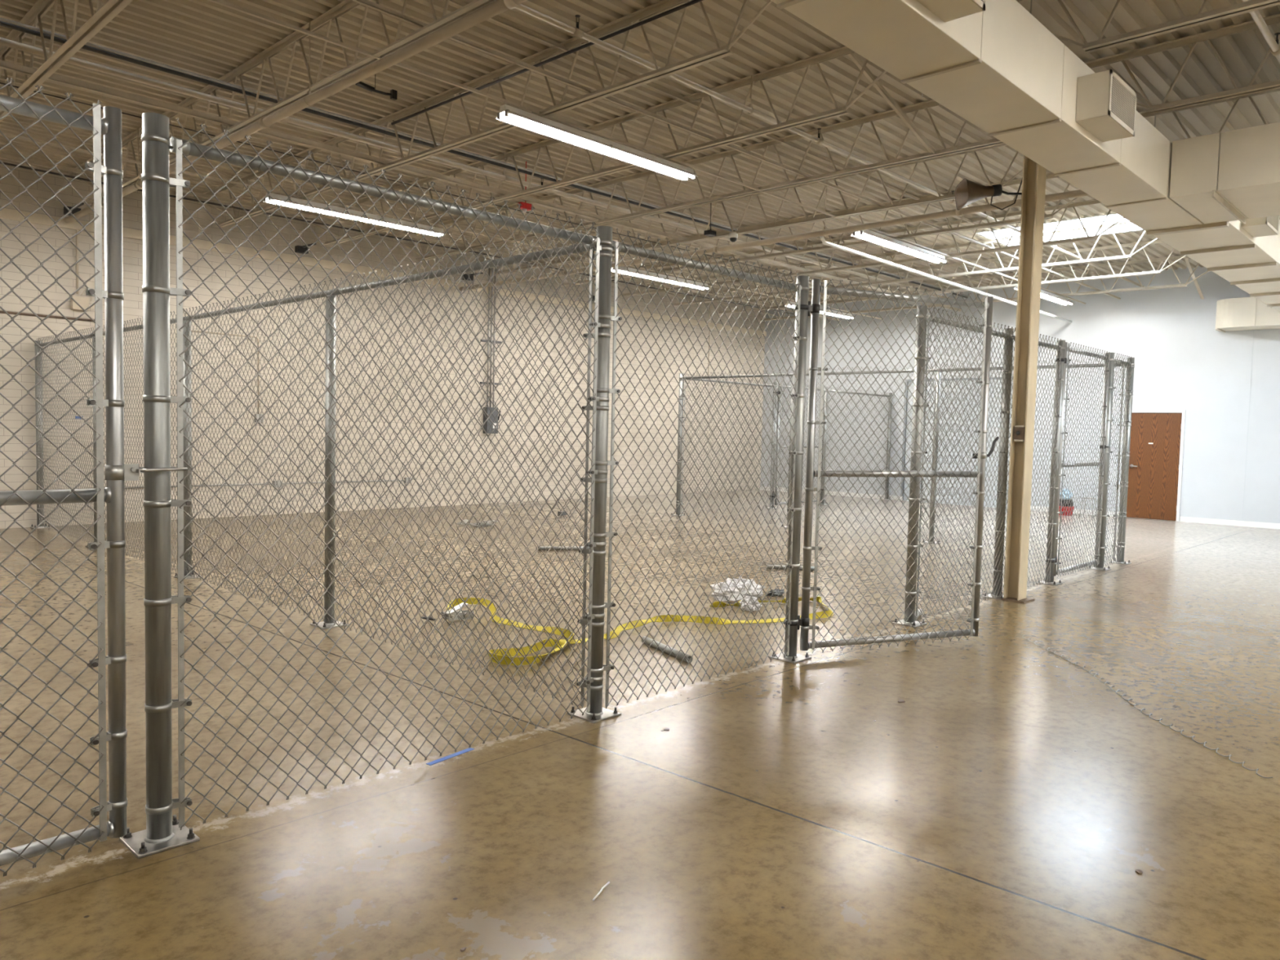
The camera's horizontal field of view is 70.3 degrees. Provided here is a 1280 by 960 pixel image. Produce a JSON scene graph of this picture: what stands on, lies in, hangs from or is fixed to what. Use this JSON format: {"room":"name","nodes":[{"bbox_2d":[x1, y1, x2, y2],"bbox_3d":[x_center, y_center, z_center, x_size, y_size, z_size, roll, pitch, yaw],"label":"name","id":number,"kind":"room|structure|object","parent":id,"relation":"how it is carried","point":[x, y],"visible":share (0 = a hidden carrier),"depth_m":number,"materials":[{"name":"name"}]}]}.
{"room":"warehouse interior","nodes":[
{"label":"warehouse interior","id":0,"kind":"room"},
{"bbox_2d":[0,160,765,528],"bbox_3d":[-6.098,-2.036,14.211,0.200,5.200,27.200,4,4,44],"label":"wall","id":1,"kind":"structure","parent":0,"point":[132,211],"depth_m":15.36,"materials":[{"name":"paint"}]},
{"bbox_2d":[0,311,94,321],"bbox_3d":[-8.062,-2.181,11.967,0.032,0.032,1.650,4,4,44],"label":"conduit","id":2,"kind":"object","parent":1,"relation":"attached to","point":[1,312],"visible":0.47,"depth_m":12.12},
{"bbox_2d":[71,289,92,311],"bbox_3d":[-7.604,-2.466,12.388,0.090,0.304,0.265,4,4,44],"label":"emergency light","id":3,"kind":"object","parent":1,"relation":"attached to","point":[83,302],"visible":0.77,"depth_m":12.34,"materials":[{"name":"paint"}]},
{"bbox_2d":[191,329,259,413],"bbox_3d":[-6.351,-1.626,13.803,0.028,1.214,1.143,4,4,44],"label":"conduit","id":4,"kind":"object","parent":1,"relation":"attached to","point":[200,331],"visible":0.65,"depth_m":14.16,"materials":[{"name":"metal"}]},
{"bbox_2d":[103,479,404,488],"bbox_3d":[-5.867,0.060,14.444,0.026,0.026,4.960,4,4,44],"label":"conduit","id":5,"kind":"object","parent":1,"relation":"attached to","point":[212,485],"visible":0.42,"depth_m":14.51,"materials":[{"name":"metal"}]},
{"bbox_2d":[0,207,766,336],"bbox_3d":[-6.042,-3.509,13.972,0.050,0.130,27.000,4,4,44],"label":"trim","id":6,"kind":"structure","parent":1,"relation":"attached to","point":[7,214],"depth_m":14.72,"materials":[{"name":"paint"}]},
{"bbox_2d":[483,407,501,433],"bbox_3d":[-2.831,-1.143,17.449,0.133,0.500,0.354,4,4,44],"label":"switch","id":7,"kind":"object","parent":1,"relation":"attached to","point":[486,426],"visible":0.77,"depth_m":17.35,"materials":[{"name":"black metal"}]},
{"bbox_2d":[486,268,490,407],"bbox_3d":[-2.883,-2.708,17.274,0.030,2.640,0.030,0,3,-24],"label":"conduit","id":8,"kind":"object","parent":7,"relation":"attached to","point":[489,269],"visible":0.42,"depth_m":17.26,"materials":[{"name":"metal"}]},
{"bbox_2d":[489,267,493,407],"bbox_3d":[-2.835,-2.709,17.324,0.030,2.640,0.030,0,3,-24],"label":"conduit","id":9,"kind":"object","parent":7,"relation":"attached to","point":[491,308],"visible":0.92,"depth_m":17.31,"materials":[{"name":"metal"}]},
{"bbox_2d":[492,269,496,407],"bbox_3d":[-2.786,-2.711,17.375,0.030,2.640,0.030,0,3,-24],"label":"conduit","id":10,"kind":"object","parent":7,"relation":"attached to","point":[495,289],"visible":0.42,"depth_m":17.37,"materials":[{"name":"metal"}]},
{"bbox_2d":[0,489,1279,959],"bbox_3d":[1.555,1.222,6.856,21.350,0.150,27.000,4,4,44],"label":"floor","id":11,"kind":"structure","parent":0,"point":[1011,807],"depth_m":4.02,"materials":[{"name":"concrete"}]},
{"bbox_2d":[30,340,49,528],"bbox_3d":[-7.983,-0.602,12.073,0.200,2.480,0.200,4,4,44],"label":"fence post","id":12,"kind":"object","parent":11,"relation":"on","point":[37,425],"visible":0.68,"depth_m":12.04,"materials":[{"name":"metal"}]},
{"bbox_2d":[85,336,97,547],"bbox_3d":[-6.206,-0.428,10.379,0.200,2.400,0.200,4,4,44],"label":"fence post","id":13,"kind":"object","parent":11,"relation":"on","point":[93,337],"visible":0.19,"depth_m":10.34,"materials":[{"name":"metal"}]},
{"bbox_2d":[119,112,199,858],"bbox_3d":[-1.665,0.021,3.133,0.200,2.500,0.200,4,4,44],"label":"fence post","id":14,"kind":"object","parent":11,"relation":"on","point":[162,833],"visible":0.97,"depth_m":3.11,"materials":[{"name":"metal"}]},
{"bbox_2d":[168,117,599,830],"bbox_3d":[-0.933,-0.018,3.890,0.061,2.481,2.006,4,4,44],"label":"fence","id":15,"kind":"object","parent":14,"relation":"attached to","point":[181,146],"visible":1,"depth_m":3.65,"materials":[{"name":"metal"}]},
{"bbox_2d":[168,137,190,155],"bbox_3d":[-1.584,-1.149,3.125,0.051,0.051,0.052,4,4,44],"label":"bracket","id":16,"kind":"object","parent":15,"relation":"on","point":[181,146],"depth_m":3.11,"materials":[{"name":"metal"}]},
{"bbox_2d":[173,320,200,579],"bbox_3d":[-4.234,-0.280,8.498,0.200,2.400,0.200,4,4,44],"label":"fence post","id":17,"kind":"object","parent":11,"relation":"on","point":[184,405],"visible":0.59,"depth_m":8.47,"materials":[{"name":"metal"}]},
{"bbox_2d":[310,294,348,629],"bbox_3d":[-2.255,-0.131,6.609,0.200,2.400,0.200,4,4,44],"label":"fence post","id":18,"kind":"object","parent":11,"relation":"on","point":[325,624],"visible":0.73,"depth_m":6.58,"materials":[{"name":"metal"}]},
{"bbox_2d":[426,747,474,765],"bbox_3d":[-0.849,1.240,4.077,0.028,0.002,0.263,4,4,36],"label":"tape strip","id":19,"kind":"object","parent":11,"relation":"on","point":[461,752],"visible":0.93,"depth_m":4.07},
{"bbox_2d":[567,226,622,723],"bbox_3d":[-0.209,-0.027,4.656,0.200,2.500,0.200,4,4,44],"label":"fence post","id":20,"kind":"object","parent":11,"relation":"on","point":[597,713],"visible":0.87,"depth_m":4.63,"materials":[{"name":"metal"}]},
{"bbox_2d":[36,227,593,708],"bbox_3d":[-4.098,-0.335,8.360,10.659,2.481,0.061,4,4,44],"label":"fence","id":21,"kind":"object","parent":20,"relation":"attached to","point":[580,248],"visible":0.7,"depth_m":6.46,"materials":[{"name":"metal"}]},
{"bbox_2d":[604,227,801,708],"bbox_3d":[0.411,-0.063,5.296,0.061,2.481,1.683,4,4,44],"label":"fence","id":22,"kind":"object","parent":20,"relation":"attached to","point":[618,246],"visible":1,"depth_m":5.18,"materials":[{"name":"metal"}]},
{"bbox_2d":[422,596,833,665],"bbox_3d":[0.014,1.022,7.283,3.398,0.126,1.720,-1,4,-38],"label":"caution tape","id":23,"kind":"object","parent":11,"relation":"on","point":[512,651],"visible":0.71,"depth_m":6.87,"materials":[{"name":"plastic"}]},
{"bbox_2d":[641,635,693,662],"bbox_3d":[0.174,1.132,6.084,0.048,0.048,0.598,0,4,-29],"label":"pipe","id":24,"kind":"object","parent":11,"relation":"on","point":[648,641],"visible":0.8,"depth_m":6.03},
{"bbox_2d":[670,373,686,515],"bbox_3d":[0.705,-0.622,16.012,0.200,2.500,0.200,4,4,44],"label":"fence post","id":25,"kind":"object","parent":11,"relation":"on","point":[681,384],"visible":0.82,"depth_m":15.98,"materials":[{"name":"metal"}]},
{"bbox_2d":[681,373,774,513],"bbox_3d":[1.683,-0.668,17.013,0.061,2.481,2.699,4,4,44],"label":"fence","id":26,"kind":"object","parent":25,"relation":"attached to","point":[704,380],"visible":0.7,"depth_m":16.93,"materials":[{"name":"metal"}]},
{"bbox_2d":[710,577,765,600],"bbox_3d":[0.887,0.962,8.189,0.420,0.188,0.612,4,4,44],"label":"plastic bag","id":27,"kind":"object","parent":11,"relation":"on","point":[748,583],"visible":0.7,"depth_m":8.06,"materials":[{"name":"white"}]},
{"bbox_2d":[738,595,762,611],"bbox_3d":[0.921,1.022,7.604,0.195,0.132,0.198,0,3,-24],"label":"plastic bag","id":28,"kind":"object","parent":11,"relation":"on","point":[751,603],"visible":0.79,"depth_m":7.54,"materials":[{"name":"white"}]},
{"bbox_2d":[764,382,778,508],"bbox_3d":[2.654,-0.685,18.021,0.200,2.500,0.200,4,4,44],"label":"fence post","id":29,"kind":"object","parent":11,"relation":"on","point":[775,383],"visible":0.67,"depth_m":17.99,"materials":[{"name":"metal"}]},
{"bbox_2d":[769,382,824,505],"bbox_3d":[3.242,-0.723,18.610,0.089,2.459,1.754,4,4,45],"label":"gate leaf","id":30,"kind":"object","parent":29,"relation":"attached to","point":[778,446],"visible":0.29,"depth_m":18.18,"materials":[{"name":"metal"}]},
{"bbox_2d":[781,375,793,528],"bbox_3d":[2.401,-0.444,14.395,0.200,2.400,0.200,4,4,44],"label":"fence post","id":31,"kind":"object","parent":11,"relation":"on","point":[793,375],"visible":0.33,"depth_m":14.38,"materials":[{"name":"metal"}]},
{"bbox_2d":[768,275,811,663],"bbox_3d":[1.024,-0.068,5.944,0.200,2.500,0.200,4,4,44],"label":"fence post","id":32,"kind":"object","parent":11,"relation":"on","point":[793,658],"visible":0.88,"depth_m":5.91,"materials":[{"name":"metal"}]},
{"bbox_2d":[784,278,999,653],"bbox_3d":[1.792,-0.087,6.264,1.747,2.441,0.121,0,3,-22],"label":"gate leaf","id":33,"kind":"object","parent":32,"relation":"attached to","point":[803,623],"visible":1,"depth_m":6.19,"materials":[{"name":"metal"}]},
{"bbox_2d":[815,386,829,505],"bbox_3d":[3.919,-0.725,19.315,0.200,2.500,0.200,4,4,44],"label":"fence post","id":34,"kind":"object","parent":11,"relation":"on","point":[825,398],"visible":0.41,"depth_m":19.28,"materials":[{"name":"metal"}]},
{"bbox_2d":[824,386,890,503],"bbox_3d":[4.880,-0.772,20.305,0.061,2.481,2.659,4,4,44],"label":"fence","id":35,"kind":"object","parent":34,"relation":"attached to","point":[833,390],"visible":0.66,"depth_m":20.22,"materials":[{"name":"metal"}]},
{"bbox_2d":[883,392,892,499],"bbox_3d":[5.819,-0.787,21.287,0.110,2.500,0.153,4,4,44],"label":"fence post","id":36,"kind":"object","parent":11,"relation":"on","point":[890,407],"visible":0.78,"depth_m":21.27,"materials":[{"name":"metal"}]},
{"bbox_2d":[892,305,931,627],"bbox_3d":[2.168,-0.106,7.141,0.200,2.500,0.200,4,4,44],"label":"fence post","id":37,"kind":"object","parent":11,"relation":"on","point":[919,316],"visible":0.8,"depth_m":7.11,"materials":[{"name":"metal"}]},
{"bbox_2d":[915,306,1062,620],"bbox_3d":[3.222,-0.156,8.235,0.061,2.481,2.939,4,4,44],"label":"fence","id":38,"kind":"object","parent":37,"relation":"attached to","point":[1002,335],"visible":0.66,"depth_m":8.01,"materials":[{"name":"metal"}]},
{"bbox_2d":[921,371,941,543],"bbox_3d":[4.135,-0.314,12.741,0.200,2.400,0.200,4,4,44],"label":"fence post","id":39,"kind":"object","parent":11,"relation":"on","point":[934,465],"visible":0.56,"depth_m":12.71,"materials":[{"name":"metal"}]},
{"bbox_2d":[982,328,1013,599],"bbox_3d":[3.377,-0.149,8.448,0.200,2.500,0.200,4,4,44],"label":"fence post","id":40,"kind":"object","parent":11,"relation":"on","point":[1010,329],"visible":0.73,"depth_m":8.42,"materials":[{"name":"metal"}]},
{"bbox_2d":[1000,155,1046,603],"bbox_3d":[3.550,-1.097,8.286,0.210,4.420,0.260,4,4,44],"label":"steel column","id":41,"kind":"structure","parent":11,"relation":"on","point":[1033,179],"depth_m":8.29,"materials":[{"name":"paint"}]},
{"bbox_2d":[955,177,1022,210],"bbox_3d":[3.129,-2.596,8.156,0.585,0.297,0.393,3,3,21],"label":"speaker","id":42,"kind":"object","parent":41,"relation":"attached to","point":[967,192],"visible":1,"depth_m":8.19},
{"bbox_3d":[1.863,-3.415,6.415,0.180,0.330,27.000,4,4,44],"label":"girder","id":43,"kind":"object","parent":41,"relation":"on","visible":0},
{"bbox_2d":[391,0,702,124],"bbox_3d":[-0.551,-3.545,7.501,5.600,0.025,0.025,4,4,44],"label":"pipe","id":44,"kind":"object","parent":43,"relation":"attached to","point":[691,2],"visible":1,"depth_m":7.59,"materials":[{"name":"metal"}]},
{"bbox_2d":[1036,340,1065,586],"bbox_3d":[4.269,-0.176,9.337,0.200,2.500,0.200,4,4,44],"label":"fence post","id":45,"kind":"object","parent":11,"relation":"on","point":[1059,415],"visible":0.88,"depth_m":9.31,"materials":[{"name":"metal"}]},
{"bbox_2d":[1045,342,1110,577],"bbox_3d":[4.800,-0.218,9.891,0.089,2.449,1.624,4,4,44],"label":"gate leaf","id":46,"kind":"object","parent":45,"relation":"attached to","point":[1106,357],"visible":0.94,"depth_m":9.86,"materials":[{"name":"metal"}]},
{"bbox_2d":[1058,488,1073,515],"bbox_3d":[8.472,0.429,18.070,0.335,0.543,0.340,4,4,44],"label":"tub","id":47,"kind":"object","parent":11,"relation":"on","point":[1063,493],"visible":0.45,"depth_m":17.97,"materials":[{"name":"red plastic"}]},
{"bbox_2d":[1088,352,1115,570],"bbox_3d":[5.368,-0.212,10.486,0.200,2.500,0.200,4,4,44],"label":"fence post","id":48,"kind":"object","parent":11,"relation":"on","point":[1100,566],"visible":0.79,"depth_m":10.45,"materials":[{"name":"metal"}]},
{"bbox_2d":[1103,352,1132,566],"bbox_3d":[5.641,-0.237,10.764,0.061,2.481,0.679,4,4,44],"label":"fence","id":49,"kind":"object","parent":48,"relation":"attached to","point":[1116,361],"visible":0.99,"depth_m":10.74,"materials":[{"name":"metal"}]},
{"bbox_2d":[1109,357,1134,564],"bbox_3d":[5.907,-0.230,11.050,0.200,2.500,0.200,4,4,44],"label":"fence post","id":50,"kind":"object","parent":11,"relation":"on","point":[1124,513],"visible":0.8,"depth_m":11.02,"materials":[{"name":"metal"}]},
{"bbox_2d":[680,358,1126,560],"bbox_3d":[3.303,-0.442,13.527,7.099,2.481,0.061,4,4,44],"label":"fence","id":51,"kind":"object","parent":50,"relation":"attached to","point":[877,371],"visible":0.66,"depth_m":13.35,"materials":[{"name":"metal"}]},
{"bbox_2d":[1022,634,1272,777],"bbox_3d":[2.822,1.242,5.421,0.127,0.025,2.799,2,3,3],"label":"crack","id":52,"kind":"object","parent":11,"relation":"on","point":[1159,720],"visible":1,"depth_m":5.02,"materials":[{"name":"concrete"}]},
{"bbox_3d":[-2.855,0.061,1.888,0.200,2.500,0.200,4,4,44],"label":"fence post","id":53,"kind":"object","parent":11,"relation":"on","visible":0},
{"bbox_2d":[0,76,187,876],"bbox_3d":[-2.248,0.021,2.522,0.131,2.459,1.845,4,4,44],"label":"gate leaf","id":54,"kind":"object","parent":53,"relation":"attached to","point":[116,472],"visible":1,"depth_m":2.96,"materials":[{"name":"metal"}]},
{"bbox_2d":[0,0,1279,306],"bbox_3d":[1.668,-3.618,6.594,21.350,0.034,27.000,4,4,44],"label":"ceiling","id":55,"kind":"structure","parent":0,"point":[205,37],"depth_m":9.18,"materials":[{"name":"metal"}]},
{"bbox_2d":[0,0,133,121],"bbox_3d":[-4.875,-3.530,7.360,10.810,0.531,0.104,4,4,44],"label":"joist","id":56,"kind":"object","parent":55,"relation":"attached to","point":[104,15],"visible":0.82,"depth_m":7.10,"materials":[{"name":"beige metal"}]},
{"bbox_2d":[66,0,496,204],"bbox_3d":[-3.762,-3.567,8.523,10.810,0.531,0.104,4,4,44],"label":"joist","id":57,"kind":"object","parent":55,"relation":"attached to","point":[342,8],"visible":0.65,"depth_m":7.67,"materials":[{"name":"beige metal"}]},
{"bbox_2d":[63,0,526,223],"bbox_3d":[-3.816,-3.490,8.494,10.780,0.685,0.096,4,4,44],"label":"pipe","id":58,"kind":"object","parent":55,"relation":"hanging from","point":[498,6],"visible":0.91,"depth_m":6.86,"materials":[{"name":"metal"}]},
{"bbox_2d":[355,74,397,100],"bbox_3d":[-2.438,-3.677,8.396,0.380,0.237,0.079,-1,4,-39],"label":"bracket","id":59,"kind":"object","parent":55,"relation":"hanging from","point":[393,94],"visible":0.91,"depth_m":8.38,"materials":[{"name":"black metal"}]},
{"bbox_2d":[0,37,951,298],"bbox_3d":[-2.183,-3.723,10.274,0.078,0.336,26.960,4,4,44],"label":"branch","id":60,"kind":"object","parent":55,"relation":"hanging from","point":[3,42],"visible":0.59,"depth_m":9.40,"materials":[{"name":"paint"}]},
{"bbox_2d":[192,0,772,226],"bbox_3d":[-2.649,-3.603,9.686,10.810,0.531,0.104,4,4,44],"label":"joist","id":61,"kind":"object","parent":55,"relation":"attached to","point":[662,6],"visible":0.8,"depth_m":8.20,"materials":[{"name":"beige metal"}]},
{"bbox_2d":[0,161,811,317],"bbox_3d":[-1.865,-3.690,15.507,0.073,0.063,18.000,4,4,44],"label":"cable","id":62,"kind":"object","parent":61,"relation":"attached to","point":[5,163],"visible":0.49,"depth_m":12.80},
{"bbox_2d":[0,153,839,320],"bbox_3d":[-4.120,-3.611,12.809,0.040,0.040,25.980,4,4,44],"label":"bridging angle","id":63,"kind":"object","parent":61,"relation":"attached to","point":[2,156],"visible":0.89,"depth_m":12.53,"materials":[{"name":"beige metal"}]},
{"bbox_2d":[297,45,886,245],"bbox_3d":[-1.537,-3.640,10.849,10.810,0.531,0.104,4,4,44],"label":"joist","id":64,"kind":"object","parent":55,"relation":"attached to","point":[816,60],"visible":0.71,"depth_m":9.11,"materials":[{"name":"beige metal"}]},
{"bbox_2d":[263,192,445,237],"bbox_3d":[-3.581,-3.401,11.663,0.210,0.130,2.448,4,4,44],"label":"strip light","id":65,"kind":"object","parent":64,"relation":"attached to","point":[279,199],"visible":0.83,"depth_m":11.53,"materials":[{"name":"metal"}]},
{"bbox_2d":[848,52,935,154],"bbox_3d":[2.317,-3.410,8.284,0.050,0.520,1.618,4,4,44],"label":"diagonal brace","id":66,"kind":"object","parent":64,"relation":"attached to","point":[853,56],"visible":0.93,"depth_m":8.24,"materials":[{"name":"beige metal"}]},
{"bbox_2d":[387,99,1004,261],"bbox_3d":[-0.338,-3.671,11.930,11.049,0.531,0.104,4,4,44],"label":"joist","id":67,"kind":"object","parent":55,"relation":"attached to","point":[929,104],"visible":0.72,"depth_m":10.36,"materials":[{"name":"beige metal"}]},
{"bbox_2d":[0,132,881,319],"bbox_3d":[-3.289,-3.484,11.963,0.024,0.022,25.900,4,4,44],"label":"strut","id":68,"kind":"object","parent":67,"relation":"attached to","point":[5,134],"visible":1,"depth_m":11.47,"materials":[{"name":"beige metal"}]},
{"bbox_2d":[611,266,710,289],"bbox_3d":[0.371,-3.533,15.796,0.210,0.130,2.448,4,4,44],"label":"strip light","id":69,"kind":"object","parent":68,"relation":"hanging from","point":[622,269],"visible":0.67,"depth_m":15.74,"materials":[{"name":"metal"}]},
{"bbox_2d":[0,59,960,311],"bbox_3d":[-1.905,-3.455,10.695,0.050,0.050,25.980,4,4,44],"label":"bridging angle","id":70,"kind":"object","parent":67,"relation":"attached to","point":[10,66],"visible":0.94,"depth_m":9.48,"materials":[{"name":"beige metal"}]},
{"bbox_2d":[0,20,967,297],"bbox_3d":[-2.094,-3.694,10.225,0.035,0.035,26.850,4,4,44],"label":"conduit","id":71,"kind":"object","parent":67,"relation":"attached to","point":[3,24],"visible":0.72,"depth_m":9.41,"materials":[{"name":"metal"}]},
{"bbox_2d":[0,17,969,297],"bbox_3d":[-2.065,-3.712,10.196,0.021,0.021,26.850,4,4,44],"label":"conduit","id":72,"kind":"object","parent":67,"relation":"attached to","point":[1,18],"visible":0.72,"depth_m":9.40,"materials":[{"name":"metal"}]},
{"bbox_2d":[208,0,1085,304],"bbox_3d":[-0.024,-3.238,8.847,0.024,0.022,25.900,4,4,44],"label":"strut","id":73,"kind":"object","parent":67,"relation":"attached to","point":[222,2],"visible":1,"depth_m":7.91,"materials":[{"name":"beige metal"}]},
{"bbox_2d":[494,104,697,181],"bbox_3d":[-0.316,-3.156,8.548,0.210,0.130,2.448,4,4,44],"label":"strip light","id":74,"kind":"object","parent":73,"relation":"hanging from","point":[507,113],"visible":1,"depth_m":8.38,"materials":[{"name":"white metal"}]},
{"bbox_2d":[850,229,948,263],"bbox_3d":[3.685,-3.289,12.731,0.210,0.130,2.448,4,4,44],"label":"strip light","id":75,"kind":"object","parent":73,"relation":"hanging from","point":[866,234],"visible":0.99,"depth_m":12.62,"materials":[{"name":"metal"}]},
{"bbox_2d":[1013,284,1074,305],"bbox_3d":[7.437,-3.413,16.654,0.210,0.130,2.448,4,4,44],"label":"strip light","id":76,"kind":"object","parent":73,"relation":"hanging from","point":[1045,295],"visible":0.68,"depth_m":16.95,"materials":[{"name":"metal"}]},
{"bbox_2d":[351,0,1120,299],"bbox_3d":[0.450,-3.262,8.449,0.028,0.028,25.980,4,4,44],"label":"bridging angle","id":77,"kind":"object","parent":67,"relation":"attached to","point":[366,2],"visible":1,"depth_m":7.96,"materials":[{"name":"beige metal"}]},
{"bbox_2d":[444,0,1097,275],"bbox_3d":[0.229,-3.703,8.646,0.028,0.028,25.980,4,4,44],"label":"bridging angle","id":78,"kind":"object","parent":67,"relation":"attached to","point":[457,2],"visible":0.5,"depth_m":8.99,"materials":[{"name":"beige metal"}]},
{"bbox_2d":[466,143,1022,275],"bbox_3d":[0.688,-3.714,13.176,10.810,0.531,0.104,4,4,44],"label":"joist","id":79,"kind":"object","parent":55,"relation":"attached to","point":[948,197],"visible":0.43,"depth_m":11.80,"materials":[{"name":"beige metal"}]},
{"bbox_2d":[458,179,1089,291],"bbox_3d":[0.733,-3.574,12.929,11.230,0.785,0.096,4,4,44],"label":"pipe","id":80,"kind":"object","parent":55,"relation":"hanging from","point":[1075,193],"visible":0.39,"depth_m":11.25,"materials":[{"name":"metal"}]},
{"bbox_2d":[533,173,1077,286],"bbox_3d":[1.801,-3.751,14.339,10.810,0.531,0.104,4,4,44],"label":"joist","id":81,"kind":"object","parent":55,"relation":"attached to","point":[1051,175],"visible":0.52,"depth_m":13.22,"materials":[{"name":"beige metal"}]},
{"bbox_2d":[515,4,1144,287],"bbox_3d":[0.461,-3.518,7.752,0.064,0.349,26.960,4,4,44],"label":"branch","id":82,"kind":"object","parent":55,"relation":"hanging from","point":[575,31],"visible":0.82,"depth_m":8.15,"materials":[{"name":"paint"}]},
{"bbox_2d":[592,199,1124,297],"bbox_3d":[2.913,-3.788,15.502,10.810,0.531,0.104,4,4,44],"label":"joist","id":83,"kind":"object","parent":55,"relation":"attached to","point":[1073,205],"visible":0.63,"depth_m":14.25,"materials":[{"name":"beige metal"}]},
{"bbox_2d":[0,82,911,305],"bbox_3d":[-0.770,-3.470,12.392,0.062,0.042,19.000,4,4,44],"label":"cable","id":84,"kind":"object","parent":83,"relation":"attached to","point":[0,82],"visible":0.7,"depth_m":9.96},
{"bbox_2d":[644,221,1158,306],"bbox_3d":[4.026,-3.825,16.665,10.810,0.531,0.104,4,4,44],"label":"joist","id":85,"kind":"object","parent":55,"relation":"attached to","point":[1127,223],"visible":0.75,"depth_m":15.37,"materials":[{"name":"beige metal"}]},
{"bbox_2d":[690,240,1186,314],"bbox_3d":[5.138,-3.862,17.829,10.810,0.531,0.104,4,4,44],"label":"joist","id":86,"kind":"object","parent":55,"relation":"attached to","point":[1140,243],"visible":0.6,"depth_m":16.59,"materials":[{"name":"beige metal"}]},
{"bbox_2d":[733,255,1208,320],"bbox_3d":[6.251,-3.899,18.992,10.810,0.531,0.104,4,4,44],"label":"joist","id":87,"kind":"object","parent":55,"relation":"attached to","point":[1177,257],"visible":0.48,"depth_m":17.29,"materials":[{"name":"beige metal"}]},
{"bbox_2d":[770,0,1279,312],"bbox_3d":[2.393,-2.905,5.543,0.912,1.242,26.244,4,4,44],"label":"duct","id":88,"kind":"object","parent":55,"relation":"hanging from","point":[992,64],"visible":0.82,"depth_m":5.88,"materials":[{"name":"beige metal"}]},
{"bbox_2d":[971,0,986,10],"bbox_3d":[1.519,-2.466,4.296,0.008,0.290,0.560,4,4,44],"label":"grille","id":89,"kind":"object","parent":88,"relation":"attached to","point":[979,5],"depth_m":4.47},
{"bbox_2d":[1107,69,1137,136],"bbox_3d":[3.240,-2.524,6.095,0.008,0.290,0.560,4,4,44],"label":"grille","id":90,"kind":"object","parent":88,"relation":"attached to","point":[1122,99],"depth_m":6.07,"materials":[{"name":"metal"}]},
{"bbox_2d":[1169,121,1279,224],"bbox_3d":[6.782,-2.467,6.300,5.224,0.520,1.270,4,4,44],"label":"duct","id":91,"kind":"object","parent":88,"relation":"attached to","point":[1234,175],"visible":1,"depth_m":7.47,"materials":[{"name":"metal"}]},
{"bbox_2d":[1266,215,1279,235],"bbox_3d":[6.218,-2.607,8.919,0.008,0.290,0.600,4,4,44],"label":"grille","id":92,"kind":"object","parent":88,"relation":"attached to","point":[1272,222],"depth_m":8.97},
{"bbox_2d":[973,212,1143,246],"bbox_3d":[6.720,-4.082,14.101,2.550,0.383,1.350,4,4,44],"label":"window","id":93,"kind":"structure","parent":55,"relation":"attached to","point":[1097,220],"depth_m":14.59,"materials":[{"name":"white glass"}]},
{"bbox_2d":[1016,0,1279,53],"bbox_3d":[6.248,-3.055,3.422,10.260,0.531,0.104,4,4,44],"label":"joist","id":94,"kind":"object","parent":55,"relation":"attached to","point":[1200,18],"visible":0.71,"depth_m":6.04,"materials":[{"name":"beige metal"}]},
{"bbox_2d":[1084,13,1279,114],"bbox_3d":[7.360,-3.092,4.586,10.260,0.531,0.104,4,4,44],"label":"joist","id":95,"kind":"object","parent":55,"relation":"attached to","point":[1207,36],"visible":0.8,"depth_m":7.32,"materials":[{"name":"beige metal"}]},
{"bbox_2d":[1138,88,1279,137],"bbox_3d":[8.473,-3.129,5.749,10.260,0.531,0.104,4,4,44],"label":"joist","id":96,"kind":"object","parent":55,"relation":"attached to","point":[1146,113],"visible":0.16,"depth_m":8.58,"materials":[{"name":"beige metal"}]},
{"bbox_2d":[1242,0,1279,63],"bbox_3d":[3.185,-3.321,5.153,0.070,0.332,26.960,4,4,44],"label":"branch","id":97,"kind":"object","parent":55,"relation":"hanging from","point":[1258,19],"visible":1,"depth_m":6.56,"materials":[{"name":"paint"}]},
{"bbox_2d":[760,266,1279,523],"bbox_3d":[11.048,-1.687,16.578,21.350,5.350,0.300,4,4,44],"label":"wall","id":98,"kind":"structure","parent":0,"point":[1182,362],"depth_m":17.76,"materials":[{"name":"paint"}]},
{"bbox_2d":[819,235,1071,323],"bbox_3d":[5.519,-3.147,14.982,0.074,0.125,9.582,4,4,43],"label":"gas pipe","id":99,"kind":"object","parent":98,"relation":"attached to","point":[822,238],"visible":1,"depth_m":13.47,"materials":[{"name":"white metal"}]},
{"bbox_2d":[900,377,1013,508],"bbox_3d":[7.166,-0.851,20.170,2.820,2.810,0.112,4,4,44],"label":"door","id":100,"kind":"structure","parent":98,"relation":"in","point":[904,446],"depth_m":20.24,"materials":[{"name":"grey paint"}]},
{"bbox_2d":[760,485,1279,528],"bbox_3d":[10.881,0.788,16.598,21.350,0.100,0.014,4,4,44],"label":"baseboard","id":101,"kind":"structure","parent":98,"relation":"attached to","point":[1187,519],"depth_m":17.03,"materials":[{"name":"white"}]},
{"bbox_2d":[1126,409,1185,521],"bbox_3d":[9.913,-0.293,17.544,1.010,2.110,0.176,4,4,44],"label":"door","id":102,"kind":"structure","parent":98,"relation":"in","point":[1157,439],"depth_m":17.49,"materials":[{"name":"brown wood"}]},
{"bbox_2d":[1215,296,1279,332],"bbox_3d":[12.324,-2.825,14.670,5.200,0.530,0.636,4,4,44],"label":"duct","id":103,"kind":"object","parent":98,"relation":"attached to","point":[1242,313],"visible":0.91,"depth_m":15.93,"materials":[{"name":"metal"}]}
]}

